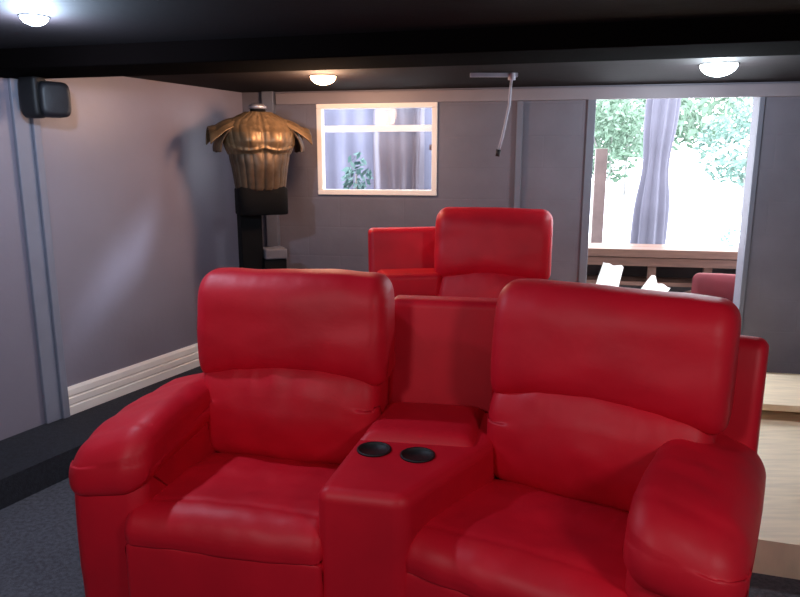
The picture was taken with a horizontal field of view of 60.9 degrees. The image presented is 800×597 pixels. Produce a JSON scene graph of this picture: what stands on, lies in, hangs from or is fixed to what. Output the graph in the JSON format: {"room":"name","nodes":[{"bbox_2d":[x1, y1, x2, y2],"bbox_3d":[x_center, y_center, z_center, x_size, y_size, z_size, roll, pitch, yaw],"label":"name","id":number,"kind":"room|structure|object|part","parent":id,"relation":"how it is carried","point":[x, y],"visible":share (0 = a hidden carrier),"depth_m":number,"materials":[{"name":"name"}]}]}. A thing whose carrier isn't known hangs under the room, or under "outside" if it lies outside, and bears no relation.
{"room":"home theater","nodes":[
{"label":"home theater","id":0,"kind":"room"},
{"bbox_2d":[0,76,242,440],"bbox_3d":[-2.730,0.191,1.570,0.103,1.900,7.600,6,13,25],"label":"wall","id":1,"kind":"structure","parent":0,"point":[141,209],"depth_m":3.78,"materials":[{"name":"paint"}]},
{"bbox_2d":[7,78,69,423],"bbox_3d":[-1.772,-0.237,3.348,0.035,1.770,0.125,6,13,25],"label":"trim","id":2,"kind":"structure","parent":1,"relation":"attached to","point":[27,132],"depth_m":3.35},
{"bbox_2d":[18,76,70,117],"bbox_3d":[-1.653,-0.939,3.162,0.195,0.200,0.184,6,13,25],"label":"wall speaker","id":3,"kind":"object","parent":1,"relation":"attached to","point":[39,97],"visible":0.95,"depth_m":3.11,"materials":[{"name":"black plastic"}]},
{"bbox_2d":[68,343,199,415],"bbox_3d":[-1.411,0.405,4.256,0.023,0.150,1.550,6,13,25],"label":"baseboard","id":4,"kind":"structure","parent":1,"relation":"attached to","point":[85,395],"depth_m":3.93,"materials":[{"name":"white paint"}]},
{"bbox_2d":[0,0,799,92],"bbox_3d":[-0.444,-0.797,1.410,7.970,0.100,6.986,0,12,0],"label":"ceiling","id":5,"kind":"structure","parent":0,"point":[71,22],"depth_m":2.30,"materials":[{"name":"black paint"}]},
{"bbox_2d":[17,13,49,25],"bbox_3d":[-1.170,-0.901,2.174,0.094,0.054,0.094,0,12,0],"label":"recessed light","id":6,"kind":"object","parent":5,"relation":"in","point":[31,19],"visible":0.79,"depth_m":2.15,"materials":[{"name":"white glass"}]},
{"bbox_2d":[309,74,336,84],"bbox_3d":[-0.420,-1.214,3.712,0.154,0.094,0.154,0,12,0],"label":"recessed light","id":7,"kind":"object","parent":5,"relation":"in","point":[321,79],"visible":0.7,"depth_m":3.67,"materials":[{"name":"white glass"}]},
{"bbox_2d":[0,14,799,78],"bbox_3d":[0.736,-0.918,2.430,5.807,0.090,0.340,3,12,13],"label":"beam","id":8,"kind":"structure","parent":5,"relation":"attached to","point":[760,35],"depth_m":2.48,"materials":[{"name":"black paint"}]},
{"bbox_2d":[470,73,517,156],"bbox_3d":[0.495,-0.977,3.627,0.250,0.432,0.043,0,12,0],"label":"hanging cable","id":9,"kind":"object","parent":5,"relation":"hanging from","point":[511,76],"visible":1,"depth_m":3.59,"materials":[{"name":"white plastic"}]},
{"bbox_3d":[0.560,-0.981,3.622,0.075,0.382,0.025,0,12,0],"label":"cord","id":10,"kind":"part","parent":9,"relation":"part of","materials":[{"name":"grey plastic"}]},
{"bbox_2d":[699,62,739,76],"bbox_3d":[1.530,-1.123,3.262,0.180,0.110,0.180,0,12,0],"label":"recessed light","id":11,"kind":"object","parent":5,"relation":"in","point":[716,69],"visible":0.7,"depth_m":3.21,"materials":[{"name":"white glass"}]},
{"bbox_2d":[0,478,799,596],"bbox_3d":[-0.444,1.172,1.764,7.970,0.100,6.896,0,12,0],"label":"floor","id":12,"kind":"structure","parent":0,"point":[40,555],"depth_m":2.55,"materials":[{"name":"carpet"}]},
{"bbox_2d":[0,366,202,509],"bbox_3d":[-0.749,0.944,2.305,2.971,0.130,5.751,6,13,25],"label":"platform","id":13,"kind":"object","parent":12,"relation":"on","point":[33,460],"depth_m":3.18,"materials":[{"name":"carpet"}]},
{"bbox_2d":[234,103,287,268],"bbox_3d":[-0.865,-0.371,4.292,0.310,1.655,0.230,-4,12,-21],"label":"stand","id":14,"kind":"object","parent":13,"relation":"on","point":[250,204],"visible":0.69,"depth_m":4.20,"materials":[{"name":"black metal"}]},
{"bbox_2d":[206,111,312,190],"bbox_3d":[-0.861,-0.902,4.173,0.608,0.465,0.352,-4,12,-21],"label":"armor","id":15,"kind":"object","parent":14,"relation":"attached to","point":[259,146],"visible":1,"depth_m":4.06,"materials":[{"name":"brown metal"}]},
{"bbox_3d":[-1.050,-1.010,4.088,0.210,0.165,0.262,-4,12,-21],"label":"shoulder plate","id":16,"kind":"part","parent":15,"relation":"part of","materials":[{"name":"brown metal"}]},
{"bbox_3d":[-1.077,-0.954,4.088,0.099,0.150,0.211,-4,12,-21],"label":"shoulder plate","id":17,"kind":"part","parent":15,"relation":"part of","materials":[{"name":"brown metal"}]},
{"bbox_3d":[-0.861,-1.008,4.151,0.450,0.250,0.352,-4,12,-21],"label":"chest plate","id":18,"kind":"part","parent":15,"relation":"part of","materials":[{"name":"brown metal"}]},
{"bbox_3d":[-0.862,-0.788,4.200,0.373,0.230,0.305,-4,12,-21],"label":"belly plate","id":19,"kind":"part","parent":15,"relation":"part of","materials":[{"name":"brown metal"}]},
{"bbox_3d":[-0.653,-0.988,4.252,0.099,0.150,0.211,-4,12,-21],"label":"shoulder plate","id":20,"kind":"part","parent":15,"relation":"part of","materials":[{"name":"brown metal"}]},
{"bbox_3d":[-0.680,-1.038,4.231,0.210,0.165,0.262,-4,12,-21],"label":"shoulder plate","id":21,"kind":"part","parent":15,"relation":"part of","materials":[{"name":"brown metal"}]},
{"bbox_2d":[368,207,552,297],"bbox_3d":[0.413,0.112,3.342,1.171,1.088,0.980,0,12,0],"label":"recliner chair","id":22,"kind":"object","parent":13,"relation":"on","point":[469,251],"visible":0.31,"depth_m":3.36,"materials":[{"name":"red leather"}]},
{"bbox_2d":[377,268,441,297],"bbox_3d":[0.066,-0.076,3.493,0.357,0.133,0.202,-2,12,-9],"label":"armrest","id":23,"kind":"object","parent":22,"relation":"on","point":[405,281],"depth_m":3.40,"materials":[{"name":"red leather"}]},
{"bbox_2d":[438,273,529,297],"bbox_3d":[0.462,0.027,3.454,0.550,0.391,0.242,2,12,12],"label":"lumbar cushion","id":24,"kind":"object","parent":22,"relation":"on","point":[480,285],"depth_m":3.36,"materials":[{"name":"red leather"}]},
{"bbox_2d":[434,207,552,279],"bbox_3d":[0.469,-0.275,3.428,0.580,0.365,0.243,2,12,12],"label":"cushion","id":25,"kind":"object","parent":22,"relation":"on","point":[472,243],"depth_m":3.33,"materials":[{"name":"red leather"}]},
{"bbox_2d":[69,267,768,596],"bbox_3d":[0.052,0.488,2.136,2.022,1.092,0.988,4,12,18],"label":"loveseat","id":26,"kind":"object","parent":12,"relation":"on","point":[337,435],"visible":1,"depth_m":1.94,"materials":[{"name":"red leather"}]},
{"bbox_3d":[-0.786,0.669,2.338,0.240,0.550,0.727,2,12,11],"label":"armrest","id":27,"kind":"part","parent":26,"relation":"part of","materials":[{"name":"red leather"}]},
{"bbox_3d":[-0.497,0.859,1.942,0.590,0.318,0.068,2,12,11],"label":"footrest panel","id":28,"kind":"part","parent":26,"relation":"part of","materials":[{"name":"red leather"}]},
{"bbox_2d":[124,453,339,565],"bbox_3d":[-0.454,0.621,2.118,0.595,0.132,0.522,2,12,11],"label":"seat cushion","id":29,"kind":"object","parent":26,"relation":"on","point":[215,509],"depth_m":1.92,"materials":[{"name":"red leather"}]},
{"bbox_2d":[203,368,386,463],"bbox_3d":[-0.372,0.381,2.353,0.636,0.390,0.246,2,12,12],"label":"lumbar cushion","id":30,"kind":"object","parent":26,"relation":"on","point":[251,415],"depth_m":2.25,"materials":[{"name":"red leather"}]},
{"bbox_2d":[197,267,394,385],"bbox_3d":[-0.358,0.085,2.329,0.665,0.380,0.240,2,12,11],"label":"cushion","id":31,"kind":"object","parent":26,"relation":"on","point":[256,327],"depth_m":2.23,"materials":[{"name":"red leather"}]},
{"bbox_3d":[0.085,0.399,2.237,0.374,0.038,0.311,2,12,9],"label":"console lid","id":32,"kind":"part","parent":26,"relation":"part of","materials":[{"name":"red leather"}]},
{"bbox_3d":[0.268,0.903,1.722,0.590,0.320,0.070,7,13,31],"label":"footrest panel","id":33,"kind":"part","parent":26,"relation":"part of","materials":[{"name":"red leather"}]},
{"bbox_2d":[406,479,628,596],"bbox_3d":[0.385,0.669,1.875,0.595,0.134,0.534,7,13,30],"label":"seat cushion","id":34,"kind":"object","parent":26,"relation":"on","point":[495,537],"depth_m":1.78,"materials":[{"name":"red leather"}]},
{"bbox_2d":[487,392,717,511],"bbox_3d":[0.585,0.444,2.057,0.660,0.390,0.243,7,13,30],"label":"lumbar cushion","id":35,"kind":"object","parent":26,"relation":"on","point":[548,451],"depth_m":1.97,"materials":[{"name":"red leather"}]},
{"bbox_2d":[491,279,740,434],"bbox_3d":[0.617,0.151,2.023,0.691,0.379,0.238,7,13,30],"label":"cushion","id":36,"kind":"object","parent":26,"relation":"on","point":[606,359],"depth_m":1.91,"materials":[{"name":"red leather"}]},
{"bbox_3d":[0.791,0.775,1.822,0.240,0.548,0.727,7,13,30],"label":"armrest","id":37,"kind":"part","parent":26,"relation":"part of","materials":[{"name":"red leather"}]},
{"bbox_2d":[242,81,799,373],"bbox_3d":[1.045,-0.397,4.458,4.500,1.900,0.122,2,12,11],"label":"wall","id":38,"kind":"structure","parent":0,"point":[317,231],"depth_m":4.35,"materials":[{"name":"paint"}]},
{"bbox_2d":[261,91,279,246],"bbox_3d":[-0.884,-0.520,4.738,0.080,1.770,0.050,2,12,11],"label":"trim","id":39,"kind":"structure","parent":38,"relation":"attached to","point":[268,97],"depth_m":4.71,"materials":[{"name":"grey paint"}]},
{"bbox_2d":[316,102,437,195],"bbox_3d":[-0.153,-0.994,4.534,0.815,0.600,0.070,2,12,11],"label":"window","id":40,"kind":"structure","parent":38,"relation":"in","point":[322,190],"depth_m":4.51,"materials":[{"name":"white paint"}]},
{"bbox_2d":[514,101,523,207],"bbox_3d":[0.756,-0.415,4.435,0.040,1.684,0.030,2,12,11],"label":"trim","id":41,"kind":"structure","parent":38,"relation":"attached to","point":[520,104],"depth_m":4.32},
{"bbox_2d":[275,83,799,104],"bbox_3d":[1.153,-1.261,4.182,4.050,0.073,0.032,2,12,11],"label":"trim","id":42,"kind":"structure","parent":38,"relation":"attached to","point":[774,89],"depth_m":4.21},
{"bbox_2d":[578,97,765,334],"bbox_3d":[1.654,-0.393,4.262,1.010,1.710,0.020,2,12,11],"label":"trim","id":43,"kind":"structure","parent":38,"relation":"attached to","point":[591,109],"depth_m":4.22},
{"bbox_2d":[596,262,623,286],"bbox_3d":[1.510,0.029,5.113,0.309,0.593,0.130,2,12,10],"label":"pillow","id":44,"kind":"object","parent":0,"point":[610,275],"visible":0.34,"depth_m":5.08,"materials":[{"name":"fabric"}]},
{"bbox_2d":[752,372,799,579],"bbox_3d":[2.121,0.760,3.205,2.242,0.132,2.780,0,12,0],"label":"floor","id":45,"kind":"structure","parent":0,"point":[778,545],"depth_m":2.72,"materials":[{"name":"beige wood"}]},
{"bbox_2d":[762,374,799,411],"bbox_3d":[2.290,0.546,3.714,1.000,0.085,0.550,2,12,11],"label":"step","id":46,"kind":"structure","parent":45,"relation":"on","point":[781,392],"depth_m":3.67,"materials":[{"name":"brown wood"}]},
{"label":"outside","id":47,"kind":"structure","parent":0,"visible":0},
{"bbox_2d":[588,182,741,245],"bbox_3d":[8.886,-3.269,23.088,56.300,0.100,39.880,2,12,11],"label":"ground","id":48,"kind":"structure","parent":47,"point":[698,212],"depth_m":17.57,"materials":[{"name":"white"}]},
{"bbox_2d":[590,149,607,242],"bbox_3d":[1.788,-0.619,6.176,0.160,1.450,0.160,2,12,11],"label":"timber post","id":49,"kind":"object","parent":48,"relation":"on","point":[600,166],"visible":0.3,"depth_m":6.07,"materials":[{"name":"wood"}]},
{"bbox_2d":[592,99,644,208],"bbox_3d":[5.906,-4.233,19.003,2.308,3.419,2.247,0,12,0],"label":"shrub","id":50,"kind":"object","parent":48,"relation":"on","point":[605,123],"visible":0.66,"depth_m":18.42,"materials":[{"name":"green plant"}]},
{"bbox_3d":[5.900,-3.618,19.163,1.127,2.150,0.099,0,12,0],"label":"stem","id":51,"kind":"part","parent":50,"relation":"part of","materials":[{"name":"green plant"}]},
{"bbox_2d":[641,275,669,291],"bbox_3d":[1.666,0.130,4.844,0.493,0.574,0.115,-2,12,-11],"label":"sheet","id":52,"kind":"object","parent":48,"relation":"on","point":[651,283],"visible":0.11,"depth_m":4.87,"materials":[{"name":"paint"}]},
{"bbox_2d":[586,243,737,292],"bbox_3d":[2.094,-0.058,5.327,1.850,0.690,0.370,2,12,11],"label":"workbench","id":53,"kind":"object","parent":48,"relation":"on","point":[673,266],"visible":0.11,"depth_m":5.20,"materials":[{"name":"brown wood"}]},
{"bbox_2d":[586,275,691,286],"bbox_3d":[2.093,-0.131,5.334,1.600,0.030,0.250,2,12,11],"label":"shelf","id":54,"kind":"object","parent":53,"relation":"attached to","point":[668,280],"depth_m":5.33,"materials":[{"name":"brown wood"}]},
{"bbox_3d":[2.127,-0.056,5.493,1.810,0.620,0.020,2,12,11],"label":"panel","id":55,"kind":"part","parent":53,"relation":"part of","materials":[{"name":"brown wood"}]},
{"bbox_3d":[2.066,-0.273,5.139,1.750,0.065,0.040,2,12,11],"label":"rail","id":56,"kind":"part","parent":53,"relation":"part of","materials":[{"name":"brown wood"}]},
{"bbox_2d":[593,97,752,194],"bbox_3d":[8.793,-7.308,26.029,9.817,6.645,9.788,0,12,0],"label":"tree","id":57,"kind":"object","parent":48,"relation":"on","point":[687,130],"visible":0.09,"depth_m":23.67,"materials":[{"name":"green plant"}]},
{"bbox_3d":[8.799,-6.103,26.311,4.822,4.170,0.099,0,12,0],"label":"stem","id":58,"kind":"part","parent":57,"relation":"part of","materials":[{"name":"green plant"}]},
{"bbox_2d":[691,273,735,301],"bbox_3d":[2.295,0.120,4.787,0.460,0.556,0.340,4,12,19],"label":"chair","id":59,"kind":"object","parent":48,"relation":"on","point":[721,285],"visible":0.25,"depth_m":4.85,"materials":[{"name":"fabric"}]},
{"bbox_2d":[692,97,752,215],"bbox_3d":[8.502,-3.493,16.638,2.437,2.912,2.444,0,12,0],"label":"shrub","id":60,"kind":"object","parent":48,"relation":"on","point":[736,165],"visible":0.54,"depth_m":16.55,"materials":[{"name":"teal plant"}]},
{"bbox_3d":[8.500,-2.961,16.746,1.226,1.826,0.099,0,12,0],"label":"stem","id":61,"kind":"part","parent":60,"relation":"part of","materials":[{"name":"green plant"}]},
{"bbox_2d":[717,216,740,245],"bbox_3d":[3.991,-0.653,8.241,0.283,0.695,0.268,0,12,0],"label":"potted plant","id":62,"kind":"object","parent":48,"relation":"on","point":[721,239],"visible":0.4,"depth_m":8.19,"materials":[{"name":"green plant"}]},
{"bbox_3d":[-0.336,-0.154,5.372,0.400,0.860,0.300,0,12,0],"label":"plant stand","id":63,"kind":"object","parent":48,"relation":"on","visible":0},
{"bbox_2d":[341,152,373,188],"bbox_3d":[-0.330,-0.849,5.236,0.258,0.557,0.238,0,12,0],"label":"potted plant","id":64,"kind":"object","parent":63,"relation":"on","point":[347,170],"visible":0.45,"depth_m":5.18,"materials":[{"name":"green plant"}]},
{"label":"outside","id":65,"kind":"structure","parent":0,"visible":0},
{"bbox_2d":[324,108,431,189],"bbox_3d":[0.180,-0.996,5.645,1.700,1.600,0.082,2,12,11],"label":"sheer curtain","id":66,"kind":"object","parent":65,"point":[339,146],"visible":0.04,"depth_m":5.70,"materials":[{"name":"white fabric"}]},
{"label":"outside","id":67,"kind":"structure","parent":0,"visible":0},
{"bbox_2d":[324,125,431,131],"bbox_3d":[0.021,-1.200,4.795,1.300,0.044,0.041,2,12,11],"label":"rail","id":68,"kind":"object","parent":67,"point":[351,128],"visible":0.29,"depth_m":4.81,"materials":[{"name":"white paint"}]},
{"bbox_2d":[373,108,424,189],"bbox_3d":[-0.012,-1.100,4.906,0.380,0.800,0.056,2,12,11],"label":"curtain","id":69,"kind":"object","parent":68,"relation":"hanging from","point":[398,156],"visible":0.62,"depth_m":4.91,"materials":[{"name":"grey fabric"}]},
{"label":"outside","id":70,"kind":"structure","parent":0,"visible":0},
{"bbox_2d":[629,98,680,243],"bbox_3d":[2.298,-1.016,5.784,3.400,1.785,0.186,2,12,11],"label":"door curtain","id":71,"kind":"object","parent":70,"point":[650,217],"visible":0.63,"depth_m":5.76,"materials":[{"name":"fabric"}]}
]}

